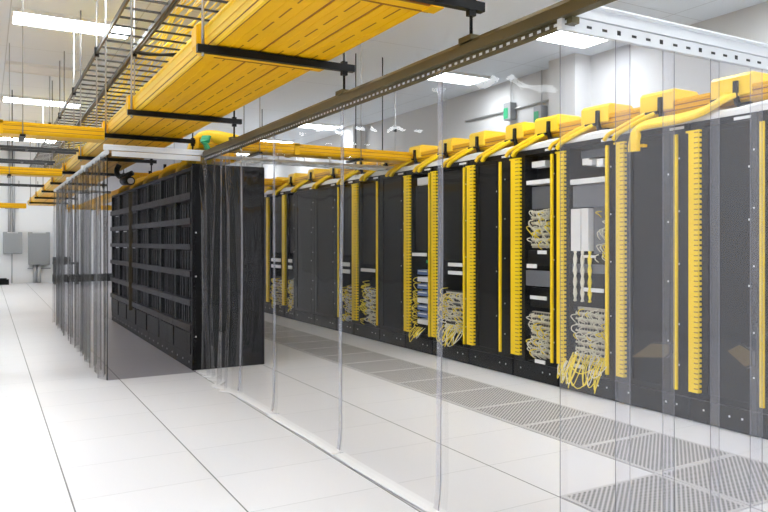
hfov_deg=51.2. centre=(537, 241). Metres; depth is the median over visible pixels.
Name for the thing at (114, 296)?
shelf
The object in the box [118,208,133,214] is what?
shelf
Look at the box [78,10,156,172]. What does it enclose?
hanger
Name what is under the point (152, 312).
shelf
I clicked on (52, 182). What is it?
hanger
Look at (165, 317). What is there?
shelf
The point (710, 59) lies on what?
strip
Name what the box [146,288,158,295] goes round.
shelf
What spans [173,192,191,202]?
shelf
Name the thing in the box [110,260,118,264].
shelf
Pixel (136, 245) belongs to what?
shelf
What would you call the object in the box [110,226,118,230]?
shelf
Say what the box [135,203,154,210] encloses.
shelf
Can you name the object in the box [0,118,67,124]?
ceiling light
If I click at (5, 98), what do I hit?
ceiling light
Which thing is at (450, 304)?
equipment rack
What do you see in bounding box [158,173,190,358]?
frame
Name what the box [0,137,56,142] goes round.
ceiling light
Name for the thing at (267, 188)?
hood
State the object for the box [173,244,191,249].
shelf
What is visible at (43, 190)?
hanger
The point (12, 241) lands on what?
enclosure
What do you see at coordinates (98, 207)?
sheet
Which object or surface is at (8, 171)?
cross raceway
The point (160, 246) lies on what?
shelf
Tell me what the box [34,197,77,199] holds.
hanger
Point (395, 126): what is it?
rod
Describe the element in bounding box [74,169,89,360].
sheet
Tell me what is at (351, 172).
hood
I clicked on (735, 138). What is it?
equipment rack
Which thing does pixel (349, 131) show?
column
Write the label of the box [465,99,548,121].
conduit
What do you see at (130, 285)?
shelf
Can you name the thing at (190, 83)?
tray
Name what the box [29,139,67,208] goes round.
hanger
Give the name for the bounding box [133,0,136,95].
rod
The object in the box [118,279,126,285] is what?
shelf
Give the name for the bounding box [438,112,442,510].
sheet
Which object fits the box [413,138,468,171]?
hood
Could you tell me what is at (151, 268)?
shelf
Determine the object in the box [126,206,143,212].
shelf
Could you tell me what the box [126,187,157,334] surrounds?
frame
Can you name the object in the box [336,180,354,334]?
equipment rack
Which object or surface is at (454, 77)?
ceiling light
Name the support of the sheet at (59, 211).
hanging from the rail at (104, 153)
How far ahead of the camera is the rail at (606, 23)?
2.92 m
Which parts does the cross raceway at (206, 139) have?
hanger rod, hanger rod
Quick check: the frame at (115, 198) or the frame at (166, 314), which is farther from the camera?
the frame at (115, 198)
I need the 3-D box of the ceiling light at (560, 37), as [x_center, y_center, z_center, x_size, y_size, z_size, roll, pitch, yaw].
[0.395,-2.606,9.848,1.000,0.044,0.650,0,0,-35]
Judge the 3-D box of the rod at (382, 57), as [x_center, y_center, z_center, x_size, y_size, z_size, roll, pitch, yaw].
[-2.215,-1.829,11.061,0.013,1.600,0.015,0,0,-35]
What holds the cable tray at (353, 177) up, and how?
on the equipment rack at (343, 192)
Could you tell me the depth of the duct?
21.20 m
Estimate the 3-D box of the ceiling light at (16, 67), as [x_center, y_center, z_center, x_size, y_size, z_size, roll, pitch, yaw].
[-7.386,-2.606,11.865,1.250,0.044,0.650,0,0,-35]
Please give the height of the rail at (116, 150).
0.095 m
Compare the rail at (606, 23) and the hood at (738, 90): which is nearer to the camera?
the rail at (606, 23)
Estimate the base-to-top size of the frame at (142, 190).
1.860 m
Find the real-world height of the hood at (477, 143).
0.332 m
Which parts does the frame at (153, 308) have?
panel, frame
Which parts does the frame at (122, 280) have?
panel, frame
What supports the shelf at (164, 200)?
attached to the frame at (166, 314)
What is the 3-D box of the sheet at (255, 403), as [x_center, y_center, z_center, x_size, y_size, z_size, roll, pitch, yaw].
[-2.035,0.207,5.587,0.073,1.922,0.942,0,0,-36]
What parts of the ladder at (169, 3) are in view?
rail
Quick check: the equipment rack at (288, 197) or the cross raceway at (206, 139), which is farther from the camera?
the equipment rack at (288, 197)
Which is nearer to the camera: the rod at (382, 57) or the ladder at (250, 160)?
the ladder at (250, 160)
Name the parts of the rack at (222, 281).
panel, frame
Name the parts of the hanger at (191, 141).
rod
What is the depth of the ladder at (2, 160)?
9.67 m
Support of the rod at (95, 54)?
hanging from the ceiling
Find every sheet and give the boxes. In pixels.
[52,186,66,329]
[61,179,76,338]
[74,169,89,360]
[84,156,105,374]
[106,155,107,379]
[198,156,243,393]
[234,145,278,414]
[267,132,343,454]
[333,119,446,511]
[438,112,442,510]
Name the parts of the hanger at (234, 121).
rod, rod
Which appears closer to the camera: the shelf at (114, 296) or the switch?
the switch
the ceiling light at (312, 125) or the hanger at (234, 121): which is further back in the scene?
the ceiling light at (312, 125)
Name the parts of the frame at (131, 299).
panel, frame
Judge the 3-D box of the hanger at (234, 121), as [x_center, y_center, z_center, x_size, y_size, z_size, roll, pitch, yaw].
[-2.693,-1.724,5.950,0.810,1.810,0.040,0,0,-35]
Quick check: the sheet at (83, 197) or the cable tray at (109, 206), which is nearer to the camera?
the sheet at (83, 197)
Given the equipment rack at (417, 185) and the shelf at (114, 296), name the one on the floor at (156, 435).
the equipment rack at (417, 185)
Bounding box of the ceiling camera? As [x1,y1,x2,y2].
[114,164,134,185]
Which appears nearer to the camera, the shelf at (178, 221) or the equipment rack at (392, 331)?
the shelf at (178, 221)
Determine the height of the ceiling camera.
0.287 m
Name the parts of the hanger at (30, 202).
rod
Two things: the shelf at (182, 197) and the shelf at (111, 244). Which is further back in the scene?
the shelf at (111, 244)
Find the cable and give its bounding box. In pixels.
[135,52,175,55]
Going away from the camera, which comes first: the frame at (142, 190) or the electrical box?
the frame at (142, 190)
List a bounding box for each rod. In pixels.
[11,90,13,176]
[48,76,50,167]
[58,61,60,163]
[72,28,75,148]
[94,0,98,127]
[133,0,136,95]
[355,53,355,163]
[382,57,382,149]
[393,91,396,150]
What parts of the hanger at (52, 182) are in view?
rod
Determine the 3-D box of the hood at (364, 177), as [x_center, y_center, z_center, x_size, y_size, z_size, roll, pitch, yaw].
[-1.832,-0.895,9.319,0.448,0.332,0.576,0,0,-35]
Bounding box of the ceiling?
[0,0,767,157]
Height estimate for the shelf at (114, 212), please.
0.065 m
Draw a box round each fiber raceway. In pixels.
[80,153,236,208]
[264,71,767,194]
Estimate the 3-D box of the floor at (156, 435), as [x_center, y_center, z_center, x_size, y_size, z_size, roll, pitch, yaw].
[-5.954,1.231,9.202,13.150,0.120,31.100,0,0,-35]
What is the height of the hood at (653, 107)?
0.332 m
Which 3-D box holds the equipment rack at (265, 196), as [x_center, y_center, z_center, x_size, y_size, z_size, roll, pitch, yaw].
[-4.249,0.196,13.314,1.007,1.950,0.762,0,0,-35]
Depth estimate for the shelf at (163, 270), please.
8.07 m
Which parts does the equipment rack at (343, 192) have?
label plate, label plate, blanking panel, patch panel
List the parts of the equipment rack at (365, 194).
label plate, blanking panel, patch panel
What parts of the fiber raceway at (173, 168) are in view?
spout, spout, spout, spout, spout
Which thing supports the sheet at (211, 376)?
hanging from the rail at (471, 48)
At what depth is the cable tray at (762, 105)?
5.01 m
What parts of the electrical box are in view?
indicator panel, indicator panel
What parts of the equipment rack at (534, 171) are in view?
label plate, equipment panel, label plate, equipment panel, patch panel, patch panel, label plate, equipment panel, equipment panel, label plate, equipment panel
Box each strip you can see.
[615,40,674,511]
[710,59,710,511]
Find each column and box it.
[344,124,364,163]
[549,53,590,116]
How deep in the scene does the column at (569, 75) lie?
10.93 m
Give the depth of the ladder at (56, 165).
8.08 m
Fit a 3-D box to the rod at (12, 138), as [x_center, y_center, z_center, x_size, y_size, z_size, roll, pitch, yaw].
[-9.088,-1.879,13.415,0.040,1.500,0.040,0,0,-35]
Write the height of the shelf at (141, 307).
0.060 m
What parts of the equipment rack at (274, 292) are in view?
label plate, blanking panel, patch panel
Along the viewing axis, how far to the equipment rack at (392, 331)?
8.80 m
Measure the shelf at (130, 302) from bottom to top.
0.060 m
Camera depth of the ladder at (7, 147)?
8.56 m
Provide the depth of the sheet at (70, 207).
9.48 m
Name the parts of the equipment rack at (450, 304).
blanking panel, patch panel, label plate, label plate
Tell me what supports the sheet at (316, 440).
hanging from the rail at (471, 48)
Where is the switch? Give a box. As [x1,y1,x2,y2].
[532,160,549,168]
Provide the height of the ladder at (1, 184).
0.110 m
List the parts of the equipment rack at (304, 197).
door frame, door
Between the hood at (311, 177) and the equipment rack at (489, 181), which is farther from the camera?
the hood at (311, 177)
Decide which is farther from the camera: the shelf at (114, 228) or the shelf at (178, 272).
the shelf at (114, 228)
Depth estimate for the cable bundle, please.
7.37 m
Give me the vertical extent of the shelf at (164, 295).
0.055 m
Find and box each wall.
[0,150,245,283]
[246,1,767,178]
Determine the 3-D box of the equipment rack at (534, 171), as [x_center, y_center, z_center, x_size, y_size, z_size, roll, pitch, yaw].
[0.359,0.196,6.801,1.036,1.950,0.666,0,0,-35]
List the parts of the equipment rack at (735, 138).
door, door frame, label plate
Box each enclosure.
[3,151,21,282]
[28,232,50,282]
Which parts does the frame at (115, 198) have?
panel, frame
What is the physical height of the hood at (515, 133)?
0.332 m
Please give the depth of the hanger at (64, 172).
10.69 m
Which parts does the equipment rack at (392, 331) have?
door frame, door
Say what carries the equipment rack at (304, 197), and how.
on the floor at (156, 435)
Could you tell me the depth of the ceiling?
11.06 m
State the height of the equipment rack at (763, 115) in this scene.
1.950 m
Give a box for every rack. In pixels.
[173,163,263,370]
[264,194,267,312]
[266,192,285,317]
[282,190,294,319]
[295,187,315,324]
[314,183,337,330]
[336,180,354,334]
[351,175,381,341]
[380,171,406,347]
[403,166,434,354]
[430,160,470,363]
[465,153,514,375]
[509,145,559,386]
[555,136,619,401]
[613,123,692,419]
[686,112,760,436]
[759,110,767,439]
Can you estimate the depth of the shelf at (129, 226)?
9.91 m
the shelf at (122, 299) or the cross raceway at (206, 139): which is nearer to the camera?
the cross raceway at (206, 139)
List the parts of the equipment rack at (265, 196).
door, door frame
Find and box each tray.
[27,0,443,205]
[66,204,111,210]
[264,175,357,194]
[356,146,513,178]
[520,100,767,151]
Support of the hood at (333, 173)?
attached to the fiber raceway at (656, 109)
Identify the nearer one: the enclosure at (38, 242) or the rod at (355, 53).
the rod at (355, 53)
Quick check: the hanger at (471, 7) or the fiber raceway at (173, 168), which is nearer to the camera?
the hanger at (471, 7)
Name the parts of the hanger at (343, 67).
rod, rod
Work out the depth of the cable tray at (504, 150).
7.89 m
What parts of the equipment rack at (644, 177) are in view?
door, door frame, label plate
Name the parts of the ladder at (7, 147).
rail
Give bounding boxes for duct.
[0,278,8,284]
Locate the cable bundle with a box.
[47,0,229,166]
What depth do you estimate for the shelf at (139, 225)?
9.37 m
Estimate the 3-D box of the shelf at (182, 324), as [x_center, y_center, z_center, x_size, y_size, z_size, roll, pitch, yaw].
[-3.292,0.791,7.475,0.270,0.060,0.790,0,0,-35]
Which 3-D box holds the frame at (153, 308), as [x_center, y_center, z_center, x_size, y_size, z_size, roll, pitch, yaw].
[-4.064,0.241,8.889,0.650,1.860,0.796,0,0,-35]
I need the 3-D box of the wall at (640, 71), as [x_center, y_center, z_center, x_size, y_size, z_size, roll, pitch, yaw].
[-0.634,-0.729,12.981,0.100,3.800,30.900,0,0,-35]
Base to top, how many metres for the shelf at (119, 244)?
0.050 m
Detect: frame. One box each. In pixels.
[110,193,143,323]
[118,191,153,328]
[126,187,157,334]
[135,183,173,341]
[146,178,190,349]
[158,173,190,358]
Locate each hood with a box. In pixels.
[264,177,287,192]
[272,173,307,194]
[291,168,329,192]
[311,168,337,188]
[336,161,370,184]
[359,163,391,180]
[385,145,438,176]
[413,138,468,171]
[441,130,505,167]
[475,122,534,161]
[504,114,580,157]
[548,103,632,149]
[602,88,698,140]
[628,71,767,151]
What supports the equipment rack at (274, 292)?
on the floor at (156, 435)
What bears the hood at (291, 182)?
attached to the fiber raceway at (656, 109)
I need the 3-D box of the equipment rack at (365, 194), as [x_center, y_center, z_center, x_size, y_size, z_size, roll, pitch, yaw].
[-1.692,0.196,9.689,1.036,1.950,0.790,0,0,-35]
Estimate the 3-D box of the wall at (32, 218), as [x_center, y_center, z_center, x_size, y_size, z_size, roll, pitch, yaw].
[-14.930,-0.729,21.838,13.150,3.800,0.100,0,0,-35]
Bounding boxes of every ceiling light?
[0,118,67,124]
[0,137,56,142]
[2,94,82,108]
[5,61,103,80]
[10,7,135,39]
[262,139,294,142]
[298,122,341,129]
[428,71,490,85]
[536,31,608,48]
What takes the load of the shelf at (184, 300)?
attached to the rack at (222, 281)
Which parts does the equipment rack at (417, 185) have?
label plate, blanking panel, equipment panel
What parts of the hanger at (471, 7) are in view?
rod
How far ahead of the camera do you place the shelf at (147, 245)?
8.69 m
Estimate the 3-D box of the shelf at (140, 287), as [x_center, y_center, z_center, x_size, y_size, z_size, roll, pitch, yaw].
[-4.682,0.559,9.431,0.270,0.055,0.790,0,0,-35]
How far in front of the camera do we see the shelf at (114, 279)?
11.33 m
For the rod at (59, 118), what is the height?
1.500 m
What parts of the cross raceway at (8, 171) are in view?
hanger rod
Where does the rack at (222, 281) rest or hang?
on the floor at (156, 435)
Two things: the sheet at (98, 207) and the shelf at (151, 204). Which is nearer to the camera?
the sheet at (98, 207)
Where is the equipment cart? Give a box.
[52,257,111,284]
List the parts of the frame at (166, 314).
panel, frame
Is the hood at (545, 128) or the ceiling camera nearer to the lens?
the hood at (545, 128)
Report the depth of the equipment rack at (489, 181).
7.11 m
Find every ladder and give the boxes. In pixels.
[0,140,78,154]
[0,158,54,164]
[0,183,43,186]
[29,0,175,167]
[45,0,228,168]
[215,155,393,170]
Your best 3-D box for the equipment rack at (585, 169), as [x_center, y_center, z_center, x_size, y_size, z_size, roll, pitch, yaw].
[0.748,0.196,6.230,1.064,1.950,0.714,0,0,-35]
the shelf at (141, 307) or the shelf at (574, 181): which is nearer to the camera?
the shelf at (574, 181)
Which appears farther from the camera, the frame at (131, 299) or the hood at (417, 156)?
the frame at (131, 299)
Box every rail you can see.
[53,150,110,193]
[103,144,204,160]
[201,0,615,159]
[557,6,767,71]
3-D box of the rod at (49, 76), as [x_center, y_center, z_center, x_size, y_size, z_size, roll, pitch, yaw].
[-7.679,-1.879,12.209,0.040,1.500,0.040,0,0,-35]
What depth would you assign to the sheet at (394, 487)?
3.80 m
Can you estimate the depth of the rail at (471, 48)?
3.37 m
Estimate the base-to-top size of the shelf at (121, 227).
0.057 m
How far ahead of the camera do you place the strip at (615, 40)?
2.78 m
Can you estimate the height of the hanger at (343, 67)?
1.810 m
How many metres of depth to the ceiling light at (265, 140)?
20.05 m
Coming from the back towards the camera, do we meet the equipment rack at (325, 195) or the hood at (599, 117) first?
the equipment rack at (325, 195)
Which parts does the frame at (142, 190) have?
panel, frame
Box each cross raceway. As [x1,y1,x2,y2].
[0,0,104,142]
[0,43,61,177]
[0,203,25,208]
[131,172,281,186]
[186,97,411,163]
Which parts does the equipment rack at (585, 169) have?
equipment panel, equipment panel, patch panel, equipment panel, equipment panel, label plate, equipment panel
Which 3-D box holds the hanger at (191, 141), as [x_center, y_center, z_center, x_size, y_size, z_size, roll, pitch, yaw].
[-3.573,-1.724,7.189,0.810,1.810,0.040,0,0,-35]
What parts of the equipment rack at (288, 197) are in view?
blanking panel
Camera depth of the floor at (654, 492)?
4.52 m
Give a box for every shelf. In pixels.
[110,210,118,215]
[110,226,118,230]
[110,243,117,246]
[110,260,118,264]
[110,277,118,282]
[110,293,118,299]
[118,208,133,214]
[118,225,135,230]
[118,243,126,246]
[118,261,126,265]
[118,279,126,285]
[118,296,126,302]
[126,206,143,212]
[126,224,153,229]
[126,282,135,288]
[126,299,135,306]
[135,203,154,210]
[135,223,167,228]
[135,244,145,247]
[135,263,146,268]
[135,284,147,291]
[135,303,146,311]
[146,200,169,208]
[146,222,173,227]
[146,244,157,247]
[146,265,159,271]
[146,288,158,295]
[146,307,158,317]
[158,196,187,205]
[158,220,190,226]
[158,244,172,248]
[158,267,173,273]
[158,291,173,300]
[158,312,173,323]
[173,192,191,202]
[173,218,191,225]
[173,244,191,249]
[173,269,191,276]
[173,295,191,305]
[173,318,191,331]
[526,178,549,185]
[570,176,604,185]
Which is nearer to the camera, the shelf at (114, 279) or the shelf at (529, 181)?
the shelf at (529, 181)
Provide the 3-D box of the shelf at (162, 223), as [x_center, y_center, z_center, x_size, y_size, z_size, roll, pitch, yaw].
[-3.755,-0.190,8.127,0.270,0.057,0.790,0,0,-35]
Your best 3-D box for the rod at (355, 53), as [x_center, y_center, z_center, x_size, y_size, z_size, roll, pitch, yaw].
[-2.541,-1.829,10.829,0.013,1.600,0.015,0,0,-35]
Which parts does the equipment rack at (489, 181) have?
door, door frame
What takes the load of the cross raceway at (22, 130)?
hanging from the ceiling
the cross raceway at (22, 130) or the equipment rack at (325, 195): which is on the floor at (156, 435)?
the equipment rack at (325, 195)
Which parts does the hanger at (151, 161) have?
rod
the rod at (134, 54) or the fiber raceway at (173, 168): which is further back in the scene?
the fiber raceway at (173, 168)
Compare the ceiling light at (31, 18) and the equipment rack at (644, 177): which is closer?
the equipment rack at (644, 177)
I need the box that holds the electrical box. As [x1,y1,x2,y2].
[503,70,546,122]
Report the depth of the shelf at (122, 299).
10.66 m
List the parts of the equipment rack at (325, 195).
door, door frame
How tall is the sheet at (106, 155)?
1.916 m
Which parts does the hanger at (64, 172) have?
rod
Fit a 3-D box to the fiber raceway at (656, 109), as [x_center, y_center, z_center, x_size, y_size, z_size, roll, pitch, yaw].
[-1.740,-0.840,9.129,0.517,0.441,14.100,0,0,-35]
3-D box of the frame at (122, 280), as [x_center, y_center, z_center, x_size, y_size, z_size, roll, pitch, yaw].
[-5.453,0.241,10.846,0.650,1.860,0.796,0,0,-35]
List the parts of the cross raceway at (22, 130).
hanger rod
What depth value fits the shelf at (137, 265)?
9.39 m
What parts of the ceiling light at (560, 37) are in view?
frame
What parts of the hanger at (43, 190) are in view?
rod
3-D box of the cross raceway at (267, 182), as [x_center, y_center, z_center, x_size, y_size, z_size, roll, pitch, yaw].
[-5.033,-1.751,11.868,2.140,1.755,0.400,0,0,-35]
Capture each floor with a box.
[0,281,767,511]
[264,323,767,511]
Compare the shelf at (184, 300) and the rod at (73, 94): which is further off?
the rod at (73, 94)
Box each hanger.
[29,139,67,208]
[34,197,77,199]
[41,105,90,199]
[50,81,105,187]
[62,51,123,175]
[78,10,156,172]
[105,0,194,155]
[127,0,241,136]
[196,0,354,88]
[411,0,484,33]
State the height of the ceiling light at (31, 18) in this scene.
0.044 m
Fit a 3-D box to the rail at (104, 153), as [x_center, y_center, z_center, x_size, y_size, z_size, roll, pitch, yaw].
[-5.079,-0.754,9.162,0.750,0.060,6.022,0,0,-35]
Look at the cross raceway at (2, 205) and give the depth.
18.96 m

